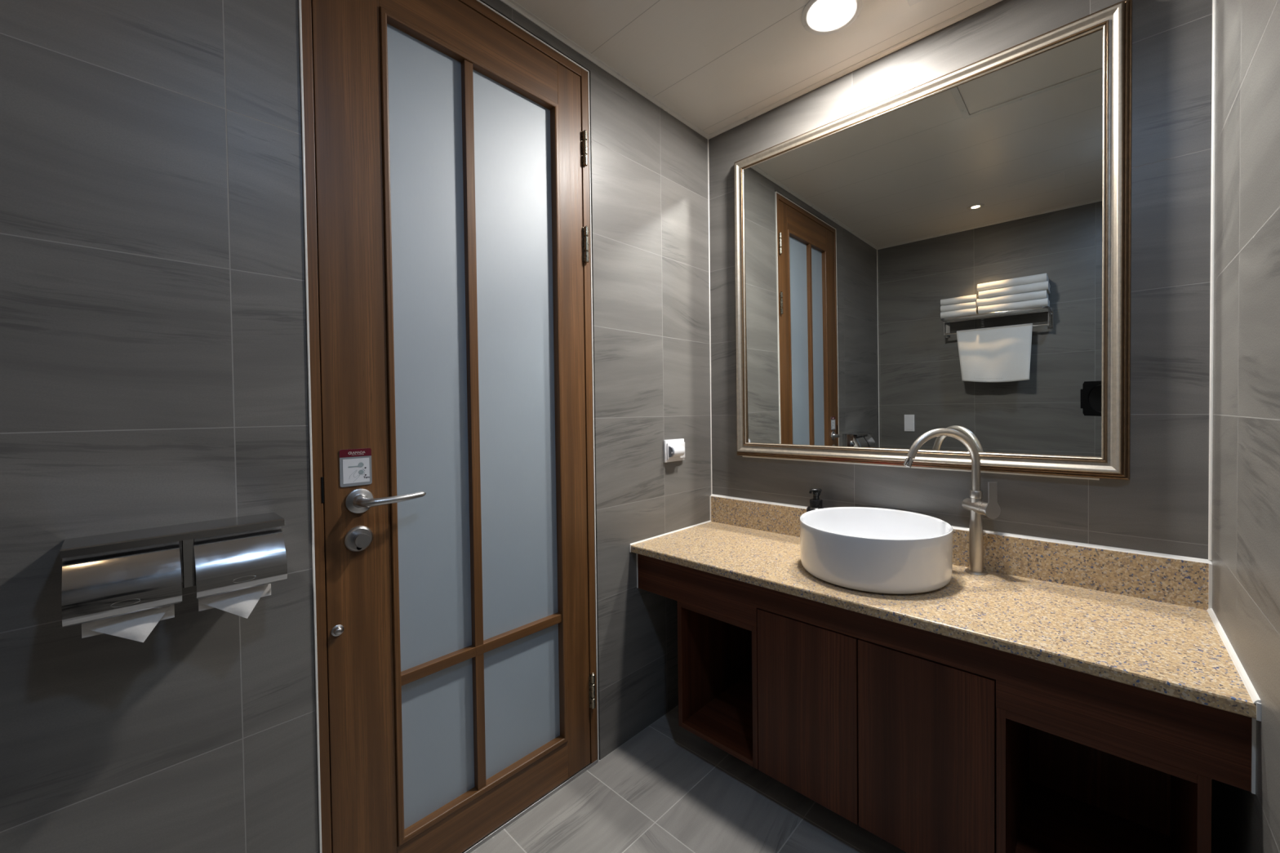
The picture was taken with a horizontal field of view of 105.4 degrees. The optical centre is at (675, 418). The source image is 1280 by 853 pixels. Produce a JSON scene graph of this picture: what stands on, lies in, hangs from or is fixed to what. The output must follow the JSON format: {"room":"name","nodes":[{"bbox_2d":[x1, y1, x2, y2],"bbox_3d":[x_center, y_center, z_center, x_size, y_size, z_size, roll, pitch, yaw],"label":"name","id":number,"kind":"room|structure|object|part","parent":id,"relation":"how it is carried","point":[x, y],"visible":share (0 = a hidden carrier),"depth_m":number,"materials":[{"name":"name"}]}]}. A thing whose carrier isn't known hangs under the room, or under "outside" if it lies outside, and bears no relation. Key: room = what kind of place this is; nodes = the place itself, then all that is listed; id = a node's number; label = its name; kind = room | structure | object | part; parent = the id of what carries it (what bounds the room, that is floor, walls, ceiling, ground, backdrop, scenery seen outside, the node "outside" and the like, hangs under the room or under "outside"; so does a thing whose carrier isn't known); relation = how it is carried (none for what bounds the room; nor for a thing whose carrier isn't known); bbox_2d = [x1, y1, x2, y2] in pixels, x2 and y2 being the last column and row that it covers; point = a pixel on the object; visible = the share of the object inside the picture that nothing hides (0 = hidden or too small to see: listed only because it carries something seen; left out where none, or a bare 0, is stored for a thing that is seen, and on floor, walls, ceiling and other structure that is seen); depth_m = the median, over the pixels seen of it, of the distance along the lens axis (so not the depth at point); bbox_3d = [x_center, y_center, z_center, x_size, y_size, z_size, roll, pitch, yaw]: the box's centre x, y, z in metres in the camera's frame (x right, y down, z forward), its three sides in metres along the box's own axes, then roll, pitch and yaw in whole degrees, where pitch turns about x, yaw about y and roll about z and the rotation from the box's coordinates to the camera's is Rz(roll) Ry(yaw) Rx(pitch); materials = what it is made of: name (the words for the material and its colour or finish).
{"room":"hotel bathroom","nodes":[
{"label":"hotel bathroom","id":0,"kind":"room"},
{"bbox_2d":[0,0,711,852],"bbox_3d":[-0.597,-0.006,1.279,0.100,2.284,2.340,0,1,41],"label":"wall","id":1,"kind":"structure","parent":0,"point":[153,353],"depth_m":0.88,"materials":[{"name":"tile"}]},
{"bbox_2d":[59,512,287,628],"bbox_3d":[-0.842,0.246,0.834,0.122,0.112,0.260,0,1,41],"label":"toilet paper holder","id":2,"kind":"object","parent":1,"relation":"attached to","point":[104,576],"visible":1,"depth_m":0.79,"materials":[{"name":"metal"}]},
{"bbox_2d":[81,604,174,642],"bbox_3d":[-0.884,0.279,0.787,0.110,0.144,0.097,0,1,41],"label":"toilet roll","id":3,"kind":"object","parent":2,"relation":"in","point":[137,626],"visible":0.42,"depth_m":0.76,"materials":[{"name":"paper"}]},
{"bbox_2d":[198,583,271,618],"bbox_3d":[-0.802,0.278,0.881,0.110,0.146,0.096,0,1,41],"label":"toilet roll","id":4,"kind":"object","parent":2,"relation":"on","point":[242,603],"visible":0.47,"depth_m":0.85,"materials":[{"name":"paper"}]},
{"bbox_2d":[297,0,599,852],"bbox_3d":[-0.529,0.012,1.312,0.158,2.246,0.761,0,1,41],"label":"door","id":5,"kind":"structure","parent":1,"relation":"in","point":[446,150],"depth_m":1.24,"materials":[{"name":"brown wood"}]},
{"bbox_3d":[-0.760,0.151,1.040,0.033,0.056,0.005,0,1,41],"label":"strike plate","id":6,"kind":"part","parent":5,"relation":"part of","materials":[{"name":"black metal"}]},
{"bbox_3d":[-0.727,0.458,1.048,0.012,0.024,0.024,0,1,41],"label":"knob","id":7,"kind":"part","parent":5,"relation":"part of","materials":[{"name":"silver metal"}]},
{"bbox_2d":[338,448,372,487],"bbox_3d":[-0.708,0.108,1.076,0.002,0.082,0.061,0,1,41],"label":"sign","id":8,"kind":"object","parent":5,"relation":"attached to","point":[355,464],"visible":1,"depth_m":1.07,"materials":[{"name":"white"}]},
{"bbox_3d":[-0.707,0.115,1.076,0.001,0.054,0.051,0,1,41],"label":"panel","id":9,"kind":"part","parent":8,"relation":"part of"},
{"bbox_3d":[-0.699,0.183,1.077,0.016,0.056,0.056,0,1,41],"label":"handle","id":10,"kind":"part","parent":5,"relation":"part of","materials":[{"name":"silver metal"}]},
{"bbox_3d":[-0.691,0.267,1.069,0.022,0.031,0.031,0,1,41],"label":"turn knob","id":11,"kind":"part","parent":5,"relation":"part of","materials":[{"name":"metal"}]},
{"bbox_3d":[-0.638,0.183,1.094,0.141,0.023,0.043,-1,1,-34],"label":"lever","id":12,"kind":"part","parent":5,"relation":"part of","materials":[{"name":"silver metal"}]},
{"bbox_3d":[-0.616,-0.161,1.218,0.008,1.534,0.182,0,1,41],"label":"glass pane","id":13,"kind":"part","parent":5,"relation":"part of","materials":[{"name":"white glass"}]},
{"bbox_3d":[-0.605,0.810,1.235,0.008,0.359,0.182,0,1,41],"label":"glass pane","id":14,"kind":"part","parent":5,"relation":"part of","materials":[{"name":"white glass"}]},
{"bbox_3d":[-0.531,-1.009,1.302,0.036,0.126,0.484,0,1,41],"label":"rail","id":15,"kind":"part","parent":5,"relation":"part of","materials":[{"name":"brown wood"}]},
{"bbox_3d":[-0.507,1.062,1.337,0.036,0.120,0.484,0,1,41],"label":"rail","id":16,"kind":"part","parent":5,"relation":"part of","materials":[{"name":"brown wood"}]},
{"bbox_3d":[-0.458,-0.166,1.397,0.008,1.534,0.250,0,1,41],"label":"glass pane","id":17,"kind":"part","parent":5,"relation":"part of","materials":[{"name":"white glass"}]},
{"bbox_3d":[-0.447,0.805,1.414,0.008,0.359,0.250,0,1,41],"label":"glass pane","id":18,"kind":"part","parent":5,"relation":"part of","materials":[{"name":"white glass"}]},
{"bbox_2d":[500,0,708,139],"bbox_3d":[-0.566,-1.144,1.219,0.020,0.008,2.140,0,1,41],"label":"trim","id":19,"kind":"structure","parent":1,"relation":"attached to","point":[511,3],"depth_m":1.57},
{"bbox_2d":[663,438,684,462],"bbox_3d":[0.004,0.122,1.856,0.040,0.085,0.112,0,1,41],"label":"socket cover","id":20,"kind":"object","parent":1,"relation":"attached to","point":[673,449],"visible":1,"depth_m":1.84,"materials":[{"name":"white plastic"}]},
{"bbox_3d":[0.001,0.123,1.863,0.006,0.062,0.101,0,1,41],"label":"frame","id":21,"kind":"part","parent":20,"relation":"part of","materials":[{"name":"white plastic"}]},
{"bbox_2d":[470,705,906,852],"bbox_3d":[-0.010,1.188,0.794,1.628,0.100,2.340,0,1,41],"label":"floor","id":22,"kind":"structure","parent":0,"point":[667,788],"depth_m":1.39,"materials":[{"name":"tile"}]},
{"bbox_2d":[513,0,986,134],"bbox_3d":[-0.038,-1.196,0.753,1.628,0.100,2.340,0,1,41],"label":"ceiling","id":23,"kind":"structure","parent":0,"point":[716,64],"depth_m":1.50,"materials":[{"name":"white paint"}]},
{"bbox_2d":[801,0,862,35],"bbox_3d":[0.444,-1.160,1.389,0.166,0.004,0.166,0,1,41],"label":"recessed light","id":24,"kind":"object","parent":23,"relation":"in","point":[827,16],"visible":1,"depth_m":1.40,"materials":[{"name":"white plastic"}]},
{"bbox_2d":[906,0,921,6],"bbox_3d":[0.680,-1.156,1.015,0.500,0.006,0.500,0,1,41],"label":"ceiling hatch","id":25,"kind":"object","parent":23,"relation":"attached to","point":[911,2],"visible":1,"depth_m":1.35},
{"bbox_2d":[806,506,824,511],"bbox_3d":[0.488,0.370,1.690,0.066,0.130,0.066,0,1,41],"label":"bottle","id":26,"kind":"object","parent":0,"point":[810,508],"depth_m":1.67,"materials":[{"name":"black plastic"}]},
{"bbox_2d":[708,0,1212,559],"bbox_3d":[0.716,-0.027,1.614,1.428,2.284,0.100,0,1,41],"label":"wall","id":27,"kind":"structure","parent":0,"point":[1162,508],"depth_m":1.19,"materials":[{"name":"tile"}]},
{"bbox_2d":[707,139,712,493],"bbox_3d":[0.143,-0.423,2.039,0.003,1.483,0.003,0,1,41],"label":"trim","id":28,"kind":"structure","parent":27,"relation":"attached to","point":[708,140],"depth_m":2.04,"materials":[{"name":"white plastic"}]},
{"bbox_2d":[708,0,1002,139],"bbox_3d":[0.663,-1.164,1.550,1.428,0.008,0.020,0,1,41],"label":"trim","id":29,"kind":"structure","parent":27,"relation":"attached to","point":[987,3],"depth_m":1.59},
{"bbox_2d":[733,0,1132,479],"bbox_3d":[0.666,-0.430,1.554,1.153,1.170,0.038,0,1,41],"label":"wall mirror","id":30,"kind":"object","parent":27,"relation":"attached to","point":[953,250],"visible":1,"depth_m":1.42,"materials":[{"name":"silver metal"}]},
{"bbox_2d":[636,553,1256,852],"bbox_3d":[0.545,0.740,1.423,1.428,0.552,0.441,0,1,41],"label":"vanity cabinet","id":31,"kind":"object","parent":27,"relation":"attached to","point":[926,741],"visible":0.83,"depth_m":1.17,"materials":[{"name":"brown wood"}]},
{"bbox_3d":[0.158,0.806,1.768,0.016,0.416,0.438,0,1,41],"label":"panel","id":32,"kind":"part","parent":31,"relation":"part of","materials":[{"name":"brown wood"}]},
{"bbox_3d":[0.373,0.806,1.577,0.016,0.416,0.438,0,1,41],"label":"panel","id":33,"kind":"part","parent":31,"relation":"part of","materials":[{"name":"brown wood"}]},
{"bbox_3d":[0.350,0.784,1.317,0.287,0.470,0.018,0,1,41],"label":"cabinet door","id":34,"kind":"part","parent":31,"relation":"part of","materials":[{"name":"brown wood"}]},
{"bbox_3d":[0.569,0.785,1.125,0.287,0.470,0.018,0,1,41],"label":"cabinet door","id":35,"kind":"part","parent":31,"relation":"part of","materials":[{"name":"brown wood"}]},
{"bbox_2d":[629,520,1261,721],"bbox_3d":[0.531,0.448,1.406,1.428,0.032,0.476,0,1,41],"label":"countertop","id":36,"kind":"structure","parent":31,"relation":"on","point":[1183,652],"depth_m":1.09,"materials":[{"name":"stone"}]},
{"bbox_2d":[806,488,824,511],"bbox_3d":[0.487,0.339,1.690,0.066,0.193,0.066,0,1,41],"label":"soap dispenser","id":37,"kind":"object","parent":36,"relation":"on","point":[815,503],"visible":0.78,"depth_m":1.68,"materials":[{"name":"black plastic"}]},
{"bbox_2d":[800,506,953,594],"bbox_3d":[0.567,0.367,1.405,0.406,0.145,0.406,0,1,41],"label":"basin","id":38,"kind":"object","parent":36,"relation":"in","point":[878,550],"visible":1,"depth_m":1.26,"materials":[{"name":"white ceramic"}]},
{"bbox_2d":[902,428,1000,575],"bbox_3d":[0.765,0.233,1.356,0.227,0.410,0.100,-1,1,-5],"label":"tap","id":39,"kind":"object","parent":36,"relation":"on","point":[976,507],"visible":1,"depth_m":1.37,"materials":[{"name":"metal"}]},
{"bbox_3d":[0.759,0.120,1.379,0.202,0.186,0.022,-1,1,3],"label":"spout","id":40,"kind":"part","parent":39,"relation":"part of","materials":[{"name":"metal"}]},
{"bbox_3d":[0.858,0.222,1.317,0.045,0.100,0.004,-1,1,-8],"label":"tap lever","id":41,"kind":"part","parent":39,"relation":"part of","materials":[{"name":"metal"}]},
{"bbox_2d":[709,493,1212,609],"bbox_3d":[0.683,0.378,1.578,1.428,0.114,0.015,0,1,41],"label":"granite upstand","id":42,"kind":"object","parent":36,"relation":"on","point":[1186,581],"visible":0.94,"depth_m":1.27,"materials":[{"name":"beige stone"}]},
{"bbox_3d":[0.824,0.808,1.181,0.016,0.416,0.438,0,1,41],"label":"panel","id":43,"kind":"part","parent":31,"relation":"part of","materials":[{"name":"brown wood"}]},
{"bbox_3d":[1.075,0.804,1.247,0.272,0.383,0.006,0,1,41],"label":"panel","id":44,"kind":"part","parent":31,"relation":"part of","materials":[{"name":"brown wood"}]},
{"bbox_3d":[1.041,0.809,0.990,0.016,0.416,0.438,0,1,41],"label":"panel","id":45,"kind":"part","parent":31,"relation":"part of","materials":[{"name":"brown wood"}]},
{"bbox_2d":[1208,0,1216,560],"bbox_3d":[1.211,-0.418,1.098,0.005,1.483,0.005,0,1,41],"label":"trim","id":46,"kind":"structure","parent":27,"relation":"attached to","point":[1214,2],"depth_m":1.10,"materials":[{"name":"white plastic"}]},
{"bbox_2d":[1211,0,1279,852],"bbox_3d":[0.549,-0.002,0.269,0.100,2.284,2.340,0,1,41],"label":"wall","id":47,"kind":"structure","parent":0,"point":[1246,531],"depth_m":0.83,"materials":[{"name":"tile"}]}
]}

